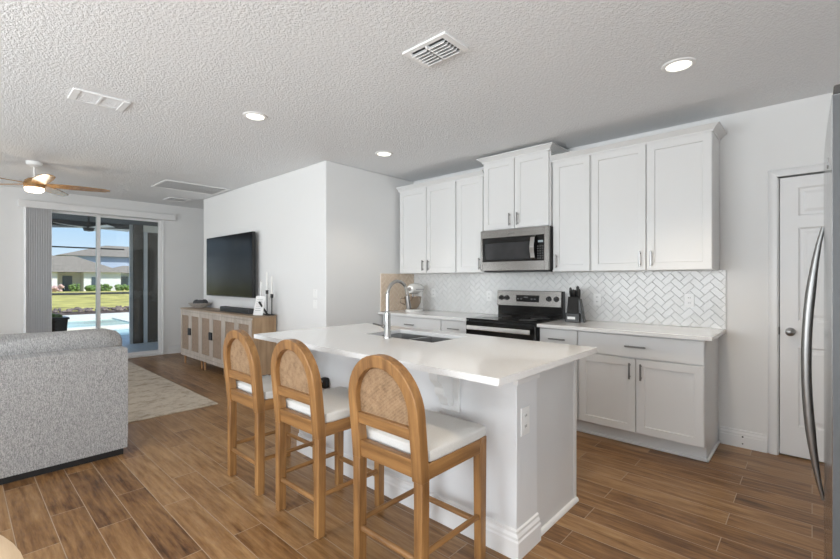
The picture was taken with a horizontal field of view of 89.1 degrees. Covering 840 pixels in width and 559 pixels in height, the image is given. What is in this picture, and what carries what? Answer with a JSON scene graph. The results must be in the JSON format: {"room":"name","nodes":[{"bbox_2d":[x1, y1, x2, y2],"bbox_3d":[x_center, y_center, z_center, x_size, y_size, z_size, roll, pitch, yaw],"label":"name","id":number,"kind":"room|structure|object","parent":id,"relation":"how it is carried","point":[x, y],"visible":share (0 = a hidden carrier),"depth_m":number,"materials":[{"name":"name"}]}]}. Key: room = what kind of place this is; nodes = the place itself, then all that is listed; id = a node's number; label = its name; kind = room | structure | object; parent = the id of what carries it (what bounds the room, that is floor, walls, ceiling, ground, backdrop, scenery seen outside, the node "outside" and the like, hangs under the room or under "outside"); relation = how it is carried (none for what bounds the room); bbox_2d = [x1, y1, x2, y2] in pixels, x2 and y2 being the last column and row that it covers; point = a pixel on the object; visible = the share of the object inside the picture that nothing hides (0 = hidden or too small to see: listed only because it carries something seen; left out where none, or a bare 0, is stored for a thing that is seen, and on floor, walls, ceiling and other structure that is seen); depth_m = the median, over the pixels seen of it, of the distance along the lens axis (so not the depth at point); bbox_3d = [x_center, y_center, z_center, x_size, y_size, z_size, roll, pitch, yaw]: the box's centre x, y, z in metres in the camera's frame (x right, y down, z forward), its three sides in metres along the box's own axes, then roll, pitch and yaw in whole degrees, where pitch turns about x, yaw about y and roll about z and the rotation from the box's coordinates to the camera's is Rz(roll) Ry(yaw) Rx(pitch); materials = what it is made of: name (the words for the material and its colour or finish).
{"room":"open-plan kitchen","nodes":[
{"label":"open-plan kitchen","id":0,"kind":"room"},
{"bbox_2d":[0,186,203,353],"bbox_3d":[-5.813,0.000,6.126,0.150,2.620,7.360,0,0,43],"label":"wall","id":1,"kind":"structure","parent":0,"point":[184,236],"depth_m":7.34,"materials":[{"name":"paint"}]},
{"bbox_2d":[18,199,174,332],"bbox_3d":[-5.021,0.072,6.803,0.098,2.415,2.020,0,0,43],"label":"vertical blind","id":2,"kind":"object","parent":1,"relation":"attached to","point":[37,214],"visible":0.7,"depth_m":6.22,"materials":[{"name":"paint"}]},
{"bbox_2d":[52,210,163,358],"bbox_3d":[-5.134,0.124,6.849,0.152,2.372,1.805,0,0,43],"label":"door","id":3,"kind":"structure","parent":1,"relation":"in","point":[160,351],"depth_m":7.31,"materials":[{"name":"paint"}]},
{"bbox_2d":[168,345,180,353],"bbox_3d":[-5.752,1.242,6.069,0.016,0.135,7.160,0,0,43],"label":"baseboard","id":4,"kind":"structure","parent":1,"relation":"attached to","point":[177,348],"depth_m":7.58,"materials":[{"name":"paint"}]},
{"bbox_2d":[204,161,413,344],"bbox_3d":[-1.814,0.000,6.356,3.410,2.620,1.410,0,0,43],"label":"wall partition","id":5,"kind":"structure","parent":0,"point":[331,229],"depth_m":5.11,"materials":[{"name":"paint"}]},
{"bbox_2d":[207,231,255,297],"bbox_3d":[-2.727,-0.196,6.164,1.515,0.879,0.108,0,0,43],"label":"television","id":6,"kind":"object","parent":5,"relation":"attached to","point":[231,259],"visible":1,"depth_m":6.01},
{"bbox_2d":[313,300,316,308],"bbox_3d":[-1.185,0.280,4.816,0.072,0.093,0.009,0,0,43],"label":"light switch","id":7,"kind":"object","parent":5,"relation":"attached to","point":[314,301],"visible":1,"depth_m":4.81,"materials":[{"name":"white plastic"}]},
{"bbox_2d":[313,290,316,297],"bbox_3d":[-1.185,0.160,4.816,0.072,0.093,0.009,0,0,43],"label":"light switch","id":8,"kind":"object","parent":5,"relation":"attached to","point":[314,291],"visible":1,"depth_m":4.81,"materials":[{"name":"white plastic"}]},
{"bbox_2d":[380,273,413,311],"bbox_3d":[-0.283,0.161,5.492,0.014,0.470,0.597,0,0,43],"label":"side splash","id":9,"kind":"object","parent":5,"relation":"attached to","point":[397,291],"visible":0.58,"depth_m":5.44,"materials":[{"name":"beige tile"}]},
{"bbox_2d":[0,353,823,558],"bbox_3d":[-1.846,1.360,2.551,10.570,0.100,7.260,0,0,43],"label":"floor","id":10,"kind":"structure","parent":0,"point":[170,493],"depth_m":2.44,"materials":[{"name":"brown wood"}]},
{"bbox_2d":[0,535,22,558],"bbox_3d":[-1.170,0.940,0.463,1.100,0.740,1.100,0,0,43],"label":"dining table","id":11,"kind":"object","parent":10,"relation":"on","point":[8,550],"visible":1,"depth_m":0.90,"materials":[{"name":"brown wood"}]},
{"bbox_2d":[0,328,127,484],"bbox_3d":[-3.348,0.846,2.638,0.940,0.927,2.457,0,0,43],"label":"sofa","id":12,"kind":"object","parent":10,"relation":"on","point":[64,394],"visible":1,"depth_m":2.94,"materials":[{"name":"grey fabric"}]},
{"bbox_2d":[128,361,217,422],"bbox_3d":[-4.539,1.304,4.350,3.390,0.012,3.468,0,0,43],"label":"area rug","id":13,"kind":"object","parent":10,"relation":"on","point":[150,395],"visible":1,"depth_m":4.70,"materials":[{"name":"beige carpet"}]},
{"bbox_2d":[180,307,276,376],"bbox_3d":[-2.792,0.876,6.037,2.381,0.868,0.348,0,0,43],"label":"media console","id":14,"kind":"object","parent":10,"relation":"on","point":[204,331],"visible":0.79,"depth_m":5.83,"materials":[{"name":"brown wood"}]},
{"bbox_2d":[188,302,210,307],"bbox_3d":[-3.426,0.403,6.648,0.330,0.078,0.330,0,0,43],"label":"bowl","id":15,"kind":"object","parent":14,"relation":"on","point":[196,305],"visible":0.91,"depth_m":6.54,"materials":[{"name":"ceramic"}]},
{"bbox_2d":[220,306,253,313],"bbox_3d":[-2.461,0.408,5.726,0.870,0.068,0.094,0,0,43],"label":"soundbar","id":16,"kind":"object","parent":14,"relation":"on","point":[222,308],"visible":0.82,"depth_m":5.63,"materials":[{"name":"black plastic"}]},
{"bbox_2d":[253,296,269,315],"bbox_3d":[-1.942,0.323,5.254,0.199,0.238,0.100,0,0,22],"label":"sign","id":17,"kind":"object","parent":14,"relation":"on","point":[259,308],"visible":1,"depth_m":5.24,"materials":[{"name":"white paper"}]},
{"bbox_2d":[270,294,274,314],"bbox_3d":[-1.839,0.311,5.301,0.076,0.262,0.075,0,0,43],"label":"candle holder","id":18,"kind":"object","parent":14,"relation":"on","point":[271,295],"visible":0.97,"depth_m":5.29,"materials":[{"name":"black metal"}]},
{"bbox_2d":[271,276,272,293],"bbox_3d":[-1.839,0.078,5.301,0.022,0.244,0.022,0,0,43],"label":"candle","id":19,"kind":"object","parent":18,"relation":"on","point":[271,276],"visible":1,"depth_m":5.29,"materials":[{"name":"wax"}]},
{"bbox_3d":[-1.928,0.288,5.382,0.076,0.307,0.075,0,0,43],"label":"candle holder","id":20,"kind":"object","parent":14,"relation":"on","visible":0},
{"bbox_2d":[266,273,267,289],"bbox_3d":[-1.928,0.033,5.382,0.022,0.244,0.022,0,0,43],"label":"candle","id":21,"kind":"object","parent":20,"relation":"on","point":[266,273],"visible":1,"depth_m":5.37,"materials":[{"name":"wax"}]},
{"bbox_3d":[-2.018,0.326,5.424,0.076,0.232,0.075,0,0,43],"label":"candle holder","id":22,"kind":"object","parent":14,"relation":"on","visible":0},
{"bbox_2d":[260,281,261,295],"bbox_3d":[-2.018,0.123,5.424,0.022,0.214,0.022,0,0,43],"label":"candle","id":23,"kind":"object","parent":22,"relation":"on","point":[260,281],"visible":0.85,"depth_m":5.42,"materials":[{"name":"wax"}]},
{"bbox_2d":[223,329,313,495],"bbox_3d":[-0.997,0.814,2.873,0.430,0.992,0.510,0,0,43],"label":"counter stool","id":24,"kind":"object","parent":10,"relation":"on","point":[241,359],"visible":0.7,"depth_m":2.71,"materials":[{"name":"brown wood"}]},
{"bbox_2d":[236,375,272,398],"bbox_3d":[-0.964,0.715,2.909,0.426,0.078,0.412,0,0,43],"label":"seat cushion","id":25,"kind":"object","parent":24,"relation":"on","point":[267,393],"depth_m":2.77,"materials":[{"name":"fabric"}]},
{"bbox_2d":[271,339,383,538],"bbox_3d":[-0.529,0.814,2.444,0.430,0.992,0.510,0,0,43],"label":"counter stool","id":26,"kind":"object","parent":10,"relation":"on","point":[295,374],"visible":0.82,"depth_m":2.30,"materials":[{"name":"brown wood"}]},
{"bbox_2d":[286,386,349,422],"bbox_3d":[-0.496,0.715,2.480,0.426,0.078,0.412,0,0,43],"label":"seat cushion","id":27,"kind":"object","parent":26,"relation":"on","point":[336,409],"depth_m":2.34,"materials":[{"name":"fabric"}]},
{"bbox_2d":[383,315,441,330],"bbox_3d":[0.070,0.869,5.152,0.943,0.883,0.632,0,0,43],"label":"base cabinet","id":28,"kind":"object","parent":10,"relation":"on","point":[401,321],"visible":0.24,"depth_m":4.87,"materials":[{"name":"paint"}]},
{"bbox_2d":[378,310,495,320],"bbox_3d":[0.196,0.411,5.031,1.337,0.030,0.637,0,0,43],"label":"countertop","id":29,"kind":"structure","parent":28,"relation":"on","point":[446,315],"depth_m":4.83,"materials":[{"name":"white stone"}]},
{"bbox_2d":[400,283,423,311],"bbox_3d":[-0.056,0.221,5.327,0.232,0.350,0.333,0,0,43],"label":"stand mixer","id":30,"kind":"object","parent":29,"relation":"on","point":[416,301],"visible":0.91,"depth_m":5.23,"materials":[{"name":"metal"}]},
{"bbox_2d":[400,296,420,308],"bbox_3d":[-0.095,0.285,5.284,0.232,0.149,0.216,0,0,43],"label":"bowl","id":31,"kind":"object","parent":30,"relation":"on","point":[415,301],"depth_m":5.21,"materials":[{"name":"glass"}]},
{"bbox_2d":[348,354,486,558],"bbox_3d":[-0.011,0.814,1.972,0.430,0.992,0.510,0,0,43],"label":"counter stool","id":32,"kind":"object","parent":10,"relation":"on","point":[412,440],"visible":1,"depth_m":1.85,"materials":[{"name":"brown wood"}]},
{"bbox_2d":[366,409,485,461],"bbox_3d":[0.022,0.715,2.008,0.426,0.078,0.412,0,0,43],"label":"seat cushion","id":33,"kind":"object","parent":32,"relation":"on","point":[449,438],"depth_m":1.90,"materials":[{"name":"fabric"}]},
{"bbox_2d":[297,333,578,558],"bbox_3d":[-0.047,0.868,2.832,1.901,0.884,0.892,0,0,43],"label":"kitchen island","id":34,"kind":"object","parent":10,"relation":"on","point":[531,477],"visible":0.39,"depth_m":2.21,"materials":[{"name":"paint"}]},
{"bbox_2d":[321,377,328,388],"bbox_3d":[-0.670,0.728,3.007,0.055,0.075,0.047,0,0,43],"label":"electrical outlet","id":35,"kind":"object","parent":34,"relation":"attached to","point":[325,381],"visible":0.82,"depth_m":2.98,"materials":[{"name":"black plastic"}]},
{"bbox_2d":[254,323,596,385],"bbox_3d":[-0.087,0.411,2.792,2.065,0.030,1.064,0,0,43],"label":"island countertop","id":36,"kind":"structure","parent":34,"relation":"on","point":[496,361],"depth_m":2.42,"materials":[{"name":"white stone"}]},
{"bbox_2d":[373,280,410,337],"bbox_3d":[-0.174,0.198,2.951,0.302,0.395,0.092,0,0,-34],"label":"faucet","id":37,"kind":"object","parent":36,"relation":"on","point":[387,319],"visible":1,"depth_m":2.89,"materials":[{"name":"silver metal"}]},
{"bbox_2d":[381,333,450,342],"bbox_3d":[-0.039,0.518,3.043,0.657,0.184,0.402,0,0,43],"label":"sink","id":38,"kind":"object","parent":36,"relation":"in","point":[398,335],"visible":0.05,"depth_m":3.19,"materials":[{"name":"metal"}]},
{"bbox_2d":[521,405,528,436],"bbox_3d":[0.508,0.682,2.061,0.007,0.133,0.079,0,0,43],"label":"wall outlet","id":39,"kind":"object","parent":34,"relation":"attached to","point":[524,411],"visible":1,"depth_m":2.05,"materials":[{"name":"white plastic"}]},
{"bbox_2d":[442,319,465,333],"bbox_3d":[0.553,0.869,4.708,0.370,0.883,0.632,0,0,43],"label":"base cabinet","id":40,"kind":"object","parent":10,"relation":"on","point":[447,325],"visible":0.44,"depth_m":4.50,"materials":[{"name":"paint"}]},
{"bbox_2d":[466,290,564,340],"bbox_3d":[0.943,0.704,4.283,0.769,1.172,0.695,0,0,43],"label":"range","id":41,"kind":"object","parent":10,"relation":"on","point":[519,314],"visible":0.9,"depth_m":4.28,"materials":[{"name":"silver metal"}]},
{"bbox_2d":[466,314,562,324],"bbox_3d":[0.948,0.397,4.289,0.769,0.017,0.580,0,0,43],"label":"cooktop","id":42,"kind":"object","parent":41,"relation":"in","point":[498,319],"depth_m":4.24,"materials":[{"name":"black glass"}]},
{"bbox_2d":[540,327,581,431],"bbox_3d":[1.394,0.869,3.936,0.354,0.883,0.632,0,0,43],"label":"base cabinet","id":43,"kind":"object","parent":10,"relation":"on","point":[562,336],"visible":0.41,"depth_m":3.68,"materials":[{"name":"paint"}]},
{"bbox_2d":[579,331,719,462],"bbox_3d":[1.862,0.869,3.506,0.916,0.883,0.632,0,0,43],"label":"base cabinet","id":44,"kind":"object","parent":10,"relation":"on","point":[656,393],"visible":0.98,"depth_m":3.26,"materials":[{"name":"paint"}]},
{"bbox_2d":[537,319,725,340],"bbox_3d":[1.742,0.411,3.612,1.310,0.030,0.637,0,0,43],"label":"countertop","id":45,"kind":"structure","parent":44,"relation":"on","point":[678,332],"depth_m":3.45,"materials":[{"name":"white stone"}]},
{"bbox_2d":[565,297,585,322],"bbox_3d":[1.468,0.279,4.008,0.166,0.234,0.170,0,0,33],"label":"knife block","id":46,"kind":"object","parent":45,"relation":"on","point":[575,310],"visible":1,"depth_m":3.96,"materials":[{"name":"black plastic"}]},
{"bbox_2d":[576,286,578,296],"bbox_3d":[1.483,0.118,4.019,0.027,0.116,0.048,0,0,10],"label":"knife","id":47,"kind":"object","parent":46,"relation":"on","point":[577,287],"visible":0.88,"depth_m":4.01,"materials":[{"name":"black plastic"}]},
{"bbox_2d":[801,84,839,558],"bbox_3d":[1.539,0.422,1.093,0.851,1.775,0.868,0,0,43],"label":"refrigerator","id":48,"kind":"object","parent":10,"relation":"on","point":[830,231],"visible":1,"depth_m":1.11,"materials":[{"name":"metal"}]},
{"bbox_2d":[0,0,839,208],"bbox_3d":[-1.843,-1.370,2.480,10.670,0.120,7.360,0,0,43],"label":"ceiling","id":49,"kind":"structure","parent":0,"point":[332,80],"depth_m":2.78,"materials":[{"name":"white paint"}]},
{"bbox_2d":[0,160,109,195],"bbox_3d":[-4.265,-1.141,4.754,1.283,0.337,1.312,0,0,43],"label":"ceiling fan","id":50,"kind":"object","parent":49,"relation":"hanging from","point":[39,183],"visible":1,"depth_m":4.75,"materials":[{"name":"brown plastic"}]},
{"bbox_2d":[68,87,130,111],"bbox_3d":[-2.328,-1.304,3.105,0.230,0.012,0.335,0,0,43],"label":"ceiling vent","id":51,"kind":"object","parent":49,"relation":"in","point":[77,94],"visible":1,"depth_m":3.09,"materials":[{"name":"metal"}]},
{"bbox_2d":[163,197,189,201],"bbox_3d":[-3.971,-1.305,6.986,0.300,0.010,0.320,0,0,43],"label":"ceiling vent","id":52,"kind":"object","parent":49,"relation":"in","point":[168,198],"visible":1,"depth_m":6.98,"materials":[{"name":"metal"}]},
{"bbox_2d":[152,179,229,194],"bbox_3d":[-3.257,-1.305,6.086,0.590,0.010,0.840,0,0,43],"label":"ceiling vent","id":53,"kind":"object","parent":49,"relation":"in","point":[167,184],"visible":1,"depth_m":6.05,"materials":[{"name":"metal"}]},
{"bbox_2d":[243,111,267,120],"bbox_3d":[-1.320,-1.305,3.420,0.188,0.010,0.188,0,0,43],"label":"recessed light","id":54,"kind":"object","parent":49,"relation":"in","point":[257,116],"visible":1,"depth_m":3.41,"materials":[{"name":"white plastic"}]},
{"bbox_2d":[375,151,392,156],"bbox_3d":[-0.374,-1.305,4.439,0.188,0.010,0.188,0,0,43],"label":"recessed light","id":55,"kind":"object","parent":49,"relation":"in","point":[378,153],"visible":1,"depth_m":4.42,"materials":[{"name":"white plastic"}]},
{"bbox_2d":[402,31,468,67],"bbox_3d":[0.087,-1.295,2.438,0.320,0.030,0.220,0,0,43],"label":"ceiling vent","id":56,"kind":"object","parent":49,"relation":"in","point":[443,46],"visible":1,"depth_m":2.41,"materials":[{"name":"metal"}]},
{"bbox_2d":[661,57,696,72],"bbox_3d":[1.578,-1.305,2.606,0.188,0.010,0.188,0,0,43],"label":"recessed light","id":57,"kind":"object","parent":49,"relation":"in","point":[683,63],"visible":1,"depth_m":2.59,"materials":[{"name":"white plastic"}]},
{"bbox_2d":[414,93,832,440],"bbox_3d":[0.563,0.000,5.233,10.850,2.620,0.150,0,0,43],"label":"wall","id":58,"kind":"structure","parent":0,"point":[759,141],"depth_m":3.30,"materials":[{"name":"paint"}]},
{"bbox_2d":[396,176,456,273],"bbox_3d":[0.162,-0.620,5.241,0.920,1.089,0.376,0,0,43],"label":"upper cabinet","id":59,"kind":"object","parent":58,"relation":"attached to","point":[428,209],"visible":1,"depth_m":5.10,"materials":[{"name":"paint"}]},
{"bbox_2d":[453,170,500,272],"bbox_3d":[0.642,-0.620,4.800,0.382,1.089,0.376,0,0,43],"label":"upper cabinet","id":60,"kind":"object","parent":58,"relation":"attached to","point":[470,186],"visible":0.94,"depth_m":4.70,"materials":[{"name":"paint"}]},
{"bbox_2d":[477,142,569,230],"bbox_3d":[1.053,-0.895,4.403,0.851,0.767,0.406,0,0,43],"label":"upper cabinet","id":61,"kind":"object","parent":58,"relation":"attached to","point":[518,184],"visible":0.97,"depth_m":4.25,"materials":[{"name":"paint"}]},
{"bbox_2d":[481,226,552,272],"bbox_3d":[1.038,-0.291,4.381,0.767,0.430,0.438,0,0,43],"label":"microwave","id":62,"kind":"object","parent":61,"relation":"attached to","point":[529,249],"visible":0.95,"depth_m":4.21,"materials":[{"name":"silver metal"}]},
{"bbox_2d":[414,270,726,328],"bbox_3d":[1.179,0.161,4.556,3.426,0.470,0.014,0,0,43],"label":"backsplash","id":63,"kind":"structure","parent":58,"relation":"attached to","point":[640,297],"depth_m":3.97,"materials":[{"name":"white tile"}]},
{"bbox_2d":[431,288,435,296],"bbox_3d":[0.173,0.170,5.467,0.072,0.116,0.007,0,0,43],"label":"wall outlet","id":64,"kind":"object","parent":63,"relation":"attached to","point":[433,290],"visible":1,"depth_m":5.46,"materials":[{"name":"white plastic"}]},
{"bbox_2d":[486,291,491,300],"bbox_3d":[0.792,0.190,4.899,0.072,0.116,0.007,0,0,43],"label":"wall outlet","id":65,"kind":"object","parent":63,"relation":"attached to","point":[488,293],"visible":1,"depth_m":4.90,"materials":[{"name":"white plastic"}]},
{"bbox_2d":[593,293,600,305],"bbox_3d":[1.691,0.190,4.074,0.072,0.116,0.007,0,0,43],"label":"wall outlet","id":66,"kind":"object","parent":63,"relation":"attached to","point":[596,296],"visible":1,"depth_m":4.07,"materials":[{"name":"white plastic"}]},
{"bbox_2d":[684,293,693,307],"bbox_3d":[2.247,0.175,3.563,0.072,0.116,0.007,0,0,43],"label":"wall outlet","id":67,"kind":"object","parent":63,"relation":"attached to","point":[688,298],"visible":1,"depth_m":3.56,"materials":[{"name":"white plastic"}]},
{"bbox_2d":[549,148,601,271],"bbox_3d":[1.478,-0.620,4.032,0.367,1.089,0.376,0,0,43],"label":"upper cabinet","id":68,"kind":"object","parent":58,"relation":"attached to","point":[572,169],"visible":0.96,"depth_m":3.93,"materials":[{"name":"paint"}]},
{"bbox_2d":[588,121,726,271],"bbox_3d":[1.965,-0.620,3.585,0.955,1.089,0.376,0,0,43],"label":"upper cabinet","id":69,"kind":"object","parent":58,"relation":"attached to","point":[655,198],"visible":1,"depth_m":3.44,"materials":[{"name":"paint"}]},
{"bbox_2d":[720,426,767,452],"bbox_3d":[3.418,1.242,2.498,2.745,0.135,0.016,0,0,43],"label":"baseboard","id":70,"kind":"structure","parent":58,"relation":"attached to","point":[750,440],"depth_m":3.32,"materials":[{"name":"paint"}]},
{"bbox_2d":[768,163,823,454],"bbox_3d":[2.999,0.244,2.956,0.914,2.132,0.128,0,0,43],"label":"door frame","id":71,"kind":"structure","parent":58,"relation":"attached to","point":[773,180],"depth_m":3.19,"materials":[{"name":"paint"}]},
{"bbox_2d":[779,173,823,461],"bbox_3d":[2.962,0.272,2.920,0.782,2.053,0.106,0,0,43],"label":"door","id":72,"kind":"structure","parent":58,"relation":"in","point":[801,197],"depth_m":3.12,"materials":[{"name":"paint"}]},
{"label":"outside","id":73,"kind":"structure","parent":0,"visible":0},
{"bbox_3d":[-86.947,2.060,113.781,158.000,0.900,350.000,0,0,43],"label":"ground","id":74,"kind":"structure","parent":73,"visible":0},
{"bbox_2d":[52,284,63,291],"bbox_3d":[-43.991,1.069,51.734,1.232,0.989,1.363,0,0,25],"label":"shrub","id":75,"kind":"object","parent":74,"relation":"on","point":[54,288],"visible":0.85,"depth_m":51.65,"materials":[{"name":"pink plant"}]},
{"bbox_2d":[68,284,80,290],"bbox_3d":[-42.894,1.051,52.951,1.220,1.113,1.191,0,0,43],"label":"shrub","id":76,"kind":"object","parent":74,"relation":"on","point":[72,287],"visible":0.95,"depth_m":52.75,"materials":[{"name":"green plant"}]},
{"bbox_2d":[52,256,126,291],"bbox_3d":[-50.842,-0.765,52.932,9.700,4.750,22.400,0,0,43],"label":"house","id":77,"kind":"structure","parent":74,"relation":"on","point":[66,270],"depth_m":55.74,"materials":[{"name":"paint"}]},
{"bbox_2d":[84,285,95,290],"bbox_3d":[-41.571,1.178,54.052,1.588,0.974,1.299,0,0,43],"label":"shrub","id":78,"kind":"object","parent":74,"relation":"on","point":[88,287],"visible":0.95,"depth_m":53.65,"materials":[{"name":"green plant"}]},
{"bbox_2d":[54,246,128,284],"bbox_3d":[-52.424,-2.290,78.414,22.100,7.800,22.800,0,0,43],"label":"house","id":79,"kind":"structure","parent":74,"relation":"on","point":[116,259],"depth_m":72.50,"materials":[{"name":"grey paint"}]},
{"bbox_2d":[101,284,112,290],"bbox_3d":[-40.695,1.096,55.360,1.380,1.081,1.041,0,0,-6],"label":"shrub","id":80,"kind":"object","parent":74,"relation":"on","point":[104,287],"visible":0.86,"depth_m":55.04,"materials":[{"name":"green plant"}]},
{"bbox_2d":[114,284,128,290],"bbox_3d":[-39.538,1.139,56.782,1.741,1.084,1.753,0,0,-28],"label":"shrub","id":81,"kind":"object","parent":74,"relation":"on","point":[118,287],"visible":0.94,"depth_m":56.26,"materials":[{"name":"green plant"}]},
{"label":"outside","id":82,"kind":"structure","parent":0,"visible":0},
{"bbox_2d":[52,291,128,312],"bbox_3d":[-21.232,1.635,39.862,38.800,0.550,110.000,0,0,43],"label":"lawn","id":83,"kind":"structure","parent":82,"point":[64,302],"depth_m":27.65,"materials":[{"name":"green plant"}]},
{"bbox_2d":[52,292,128,294],"bbox_3d":[-25.284,1.300,43.581,1.000,0.220,70.000,0,0,43],"label":"garden border","id":84,"kind":"object","parent":83,"relation":"on","point":[91,293],"visible":0.02,"depth_m":38.19,"materials":[{"name":"brown soil"}]},
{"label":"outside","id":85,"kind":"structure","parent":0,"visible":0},
{"bbox_2d":[54,309,128,314],"bbox_3d":[-10.720,1.490,20.705,2.600,0.240,44.000,0,0,43],"label":"mulch bed","id":86,"kind":"object","parent":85,"point":[125,310],"visible":0.02,"depth_m":17.73,"materials":[{"name":"brown soil"}]},
{"bbox_2d":[52,305,128,312],"bbox_3d":[-13.127,1.230,18.117,2.558,0.139,9.013,0,0,43],"label":"clump","id":87,"kind":"object","parent":86,"relation":"on","point":[117,308],"visible":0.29,"depth_m":17.32,"materials":[{"name":"stone"}]},
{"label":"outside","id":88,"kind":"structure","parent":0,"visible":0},
{"bbox_2d":[62,312,128,339],"bbox_3d":[-7.653,1.500,15.174,9.400,0.320,40.000,0,0,43],"label":"pool deck","id":89,"kind":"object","parent":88,"point":[124,314],"depth_m":15.46,"materials":[{"name":"white concrete"}]},
{"bbox_2d":[67,319,128,327],"bbox_3d":[-12.597,1.330,9.938,2.796,0.016,9.596,0,0,43],"label":"swimming pool","id":90,"kind":"object","parent":89,"relation":"on","point":[82,323],"visible":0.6,"depth_m":12.83,"materials":[{"name":"liquid"}]},
{"bbox_2d":[67,317,128,330],"bbox_3d":[-12.597,1.315,9.938,3.400,0.050,10.200,0,0,43],"label":"pool coping","id":91,"kind":"object","parent":89,"relation":"on","point":[124,319],"visible":0.42,"depth_m":12.11},
{"bbox_2d":[115,329,128,334],"bbox_3d":[-7.135,1.420,11.303,1.400,0.180,1.800,0,0,43],"label":"pool","id":92,"kind":"object","parent":89,"relation":"in","point":[120,331],"visible":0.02,"depth_m":10.92,"materials":[{"name":"liquid"}]},
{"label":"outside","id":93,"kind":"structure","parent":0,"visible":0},
{"bbox_2d":[122,339,157,352],"bbox_3d":[-6.072,1.377,7.951,2.700,0.105,8.500,0,0,43],"label":"floor","id":94,"kind":"structure","parent":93,"point":[137,347],"depth_m":8.44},
{"bbox_2d":[52,313,69,331],"bbox_3d":[-6.682,0.973,7.819,0.420,0.705,0.360,0,0,43],"label":"planter","id":95,"kind":"object","parent":94,"relation":"on","point":[59,322],"visible":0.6,"depth_m":7.74,"materials":[{"name":"black plastic"}]},
{"bbox_2d":[52,225,132,343],"bbox_3d":[-7.772,0.098,7.061,0.320,2.455,5.088,0,0,43],"label":"screen frame","id":96,"kind":"object","parent":94,"relation":"on","point":[130,226],"visible":1,"depth_m":8.81,"materials":[{"name":"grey metal"}]},
{"bbox_2d":[133,225,157,343],"bbox_3d":[-4.926,0.098,9.879,0.100,2.455,2.910,0,0,43],"label":"wall","id":97,"kind":"structure","parent":94,"relation":"on","point":[145,238],"depth_m":8.93,"materials":[{"name":"paint"}]},
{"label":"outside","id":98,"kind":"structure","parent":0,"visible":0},
{"bbox_2d":[52,213,157,228],"bbox_3d":[-5.940,-1.170,7.762,2.250,0.280,8.600,0,0,43],"label":"roof","id":99,"kind":"structure","parent":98,"point":[77,220],"depth_m":8.18,"materials":[{"name":"paint"}]},
{"bbox_2d":[52,216,129,231],"bbox_3d":[-5.917,-0.995,7.683,1.216,0.270,1.169,0,0,43],"label":"fan","id":100,"kind":"object","parent":99,"relation":"hanging from","point":[88,227],"visible":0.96,"depth_m":7.58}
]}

